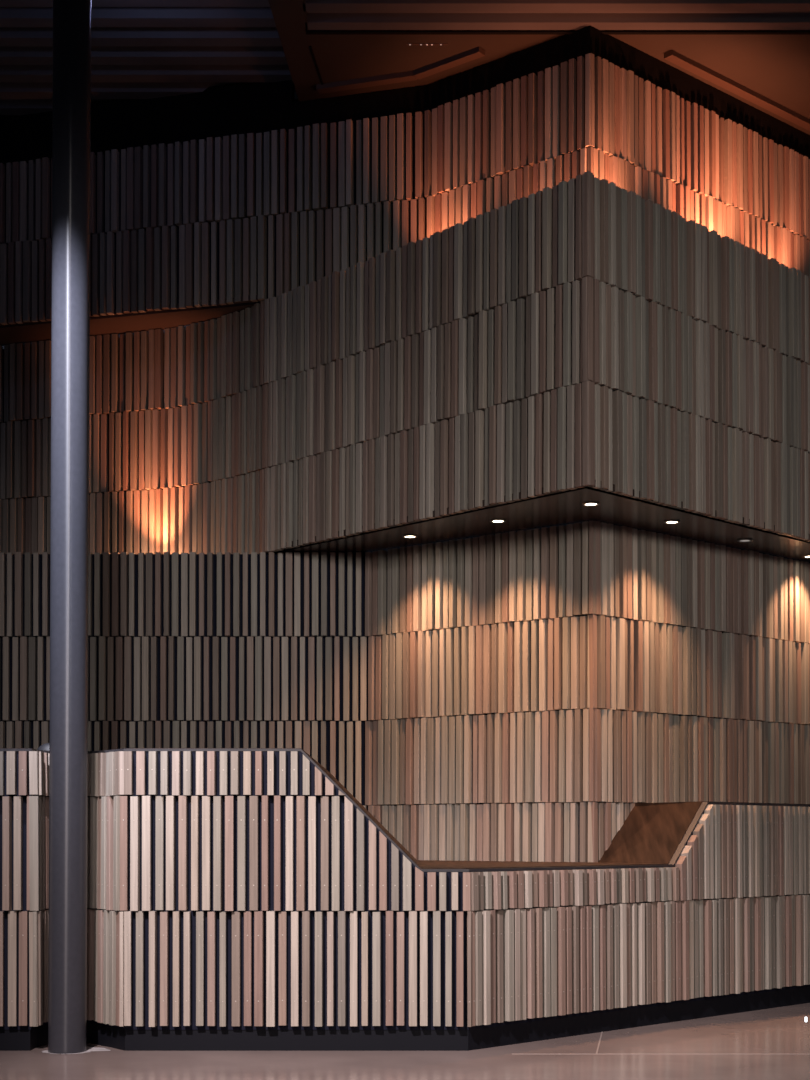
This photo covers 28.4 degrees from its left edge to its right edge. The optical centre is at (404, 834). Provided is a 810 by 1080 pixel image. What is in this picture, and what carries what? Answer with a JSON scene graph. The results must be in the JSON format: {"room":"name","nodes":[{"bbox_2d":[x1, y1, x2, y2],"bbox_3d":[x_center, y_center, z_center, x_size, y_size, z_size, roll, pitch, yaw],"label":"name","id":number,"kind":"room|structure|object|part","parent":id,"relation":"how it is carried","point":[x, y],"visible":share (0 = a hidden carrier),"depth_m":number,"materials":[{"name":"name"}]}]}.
{"room":"building lobby","nodes":[
{"label":"building lobby","id":0,"kind":"room"},
{"bbox_2d":[0,521,809,861],"bbox_3d":[-0.267,-0.442,11.893,10.404,3.137,3.353,0,0,0],"label":"wall","id":1,"kind":"structure","parent":0,"point":[513,695],"depth_m":11.14,"materials":[{"name":"brown wood"}]},
{"bbox_2d":[0,26,809,345],"bbox_3d":[-0.248,-4.601,11.944,10.406,1.578,3.403,0,0,0],"label":"wall","id":2,"kind":"structure","parent":0,"point":[215,202],"depth_m":11.34,"materials":[{"name":"brown wood"}]},
{"bbox_2d":[0,0,809,134],"bbox_3d":[0.000,-5.362,9.850,14.000,0.395,11.700,0,0,0],"label":"ceiling","id":3,"kind":"structure","parent":0,"point":[756,53],"depth_m":10.58,"materials":[{"name":"metal"}]},
{"bbox_3d":[-0.023,-5.183,10.898,1.250,0.036,0.181,0,0,26],"label":"edge trim","id":4,"kind":"part","parent":3,"relation":"part of","materials":[{"name":"brown"}]},
{"bbox_2d":[406,44,447,44],"bbox_3d":[0.145,-5.197,10.518,0.276,0.006,0.012,0,0,0],"label":"recessed light","id":5,"kind":"object","parent":3,"relation":"in","point":[406,44],"visible":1,"depth_m":10.52,"materials":[{"name":"white"}]},
{"bbox_3d":[2.202,-5.270,11.865,6.174,0.140,4.714,0,0,0],"label":"plaster panel","id":6,"kind":"part","parent":3,"relation":"part of","materials":[{"name":"brown paint"}]},
{"bbox_3d":[3.139,-5.183,11.843,3.711,0.036,0.070,0,0,-41],"label":"edge trim","id":7,"kind":"part","parent":3,"relation":"part of","materials":[{"name":"brown"}]},
{"bbox_2d":[0,1003,809,1079],"bbox_3d":[0.000,1.224,6.000,18.000,0.203,22.000,0,0,0],"label":"floor","id":8,"kind":"structure","parent":0,"point":[771,1043],"depth_m":7.99,"materials":[{"name":"concrete"}]},
{"bbox_2d":[48,0,90,1053],"bbox_3d":[-1.741,-2.115,8.319,0.226,6.481,0.195,0,0,0],"label":"steel column","id":9,"kind":"structure","parent":8,"relation":"on","point":[71,112],"depth_m":8.23,"materials":[{"name":"grey metal"}]},
{"bbox_2d":[0,748,809,1050],"bbox_3d":[0.661,0.336,10.326,8.905,1.581,3.829,0,0,-13],"label":"reception desk","id":10,"kind":"object","parent":8,"relation":"on","point":[239,899],"depth_m":8.35,"materials":[{"name":"brown wood"}]},
{"bbox_2d":[37,743,48,750],"bbox_3d":[-2.048,-0.493,9.231,0.170,0.076,0.136,0,0,0],"label":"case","id":11,"kind":"object","parent":10,"relation":"on","point":[45,747],"visible":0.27,"depth_m":9.18,"materials":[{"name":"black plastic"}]},
{"bbox_3d":[-0.231,-0.123,9.866,0.628,0.663,2.966,0,0,0],"label":"sloped panel","id":12,"kind":"part","parent":10,"relation":"part of","materials":[{"name":"brown wood"}]},
{"bbox_3d":[0.947,1.063,9.690,9.024,0.125,1.792,0,0,-28],"label":"kick plate","id":13,"kind":"part","parent":10,"relation":"part of","materials":[{"name":"black"}]},
{"bbox_2d":[417,860,667,868],"bbox_3d":[0.835,0.191,9.715,1.505,0.034,2.664,0,0,0],"label":"countertop","id":14,"kind":"structure","parent":10,"relation":"on","point":[424,864],"depth_m":9.44,"materials":[{"name":"brown wood"}]},
{"bbox_3d":[1.552,0.000,10.077,0.365,0.416,0.773,0,0,-30],"label":"sloped panel","id":15,"kind":"part","parent":10,"relation":"part of","materials":[{"name":"brown wood"}]},
{"bbox_2d":[0,171,809,562],"bbox_3d":[-0.186,-2.911,11.548,10.545,1.799,4.730,0,0,0],"label":"wall","id":16,"kind":"structure","parent":0,"point":[526,362],"depth_m":10.36,"materials":[{"name":"brown wood"}]},
{"bbox_2d":[402,535,417,537],"bbox_3d":[0.034,-2.013,10.787,0.104,0.008,0.104,0,0,0],"label":"recessed light","id":17,"kind":"object","parent":16,"relation":"attached to","point":[403,536],"visible":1,"depth_m":10.78,"materials":[{"name":"white"}]},
{"bbox_2d":[490,519,505,522],"bbox_3d":[0.596,-2.013,10.255,0.104,0.008,0.104,0,0,0],"label":"recessed light","id":18,"kind":"object","parent":16,"relation":"attached to","point":[492,520],"visible":1,"depth_m":10.25,"materials":[{"name":"white"}]},
{"bbox_2d":[582,502,599,505],"bbox_3d":[1.131,-2.013,9.729,0.104,0.008,0.104,0,0,0],"label":"recessed light","id":19,"kind":"object","parent":16,"relation":"attached to","point":[585,503],"visible":1,"depth_m":9.72,"materials":[{"name":"white"}]},
{"bbox_2d":[664,520,679,523],"bbox_3d":[1.717,-2.013,10.288,0.104,0.008,0.104,0,0,0],"label":"recessed light","id":20,"kind":"object","parent":16,"relation":"attached to","point":[667,521],"visible":1,"depth_m":10.29,"materials":[{"name":"white"}]},
{"bbox_2d":[737,539,752,541],"bbox_3d":[2.323,-2.013,10.933,0.104,0.008,0.104,0,0,0],"label":"recessed light","id":21,"kind":"object","parent":16,"relation":"attached to","point":[739,540],"visible":1,"depth_m":10.93,"materials":[{"name":"grey"}]}
]}

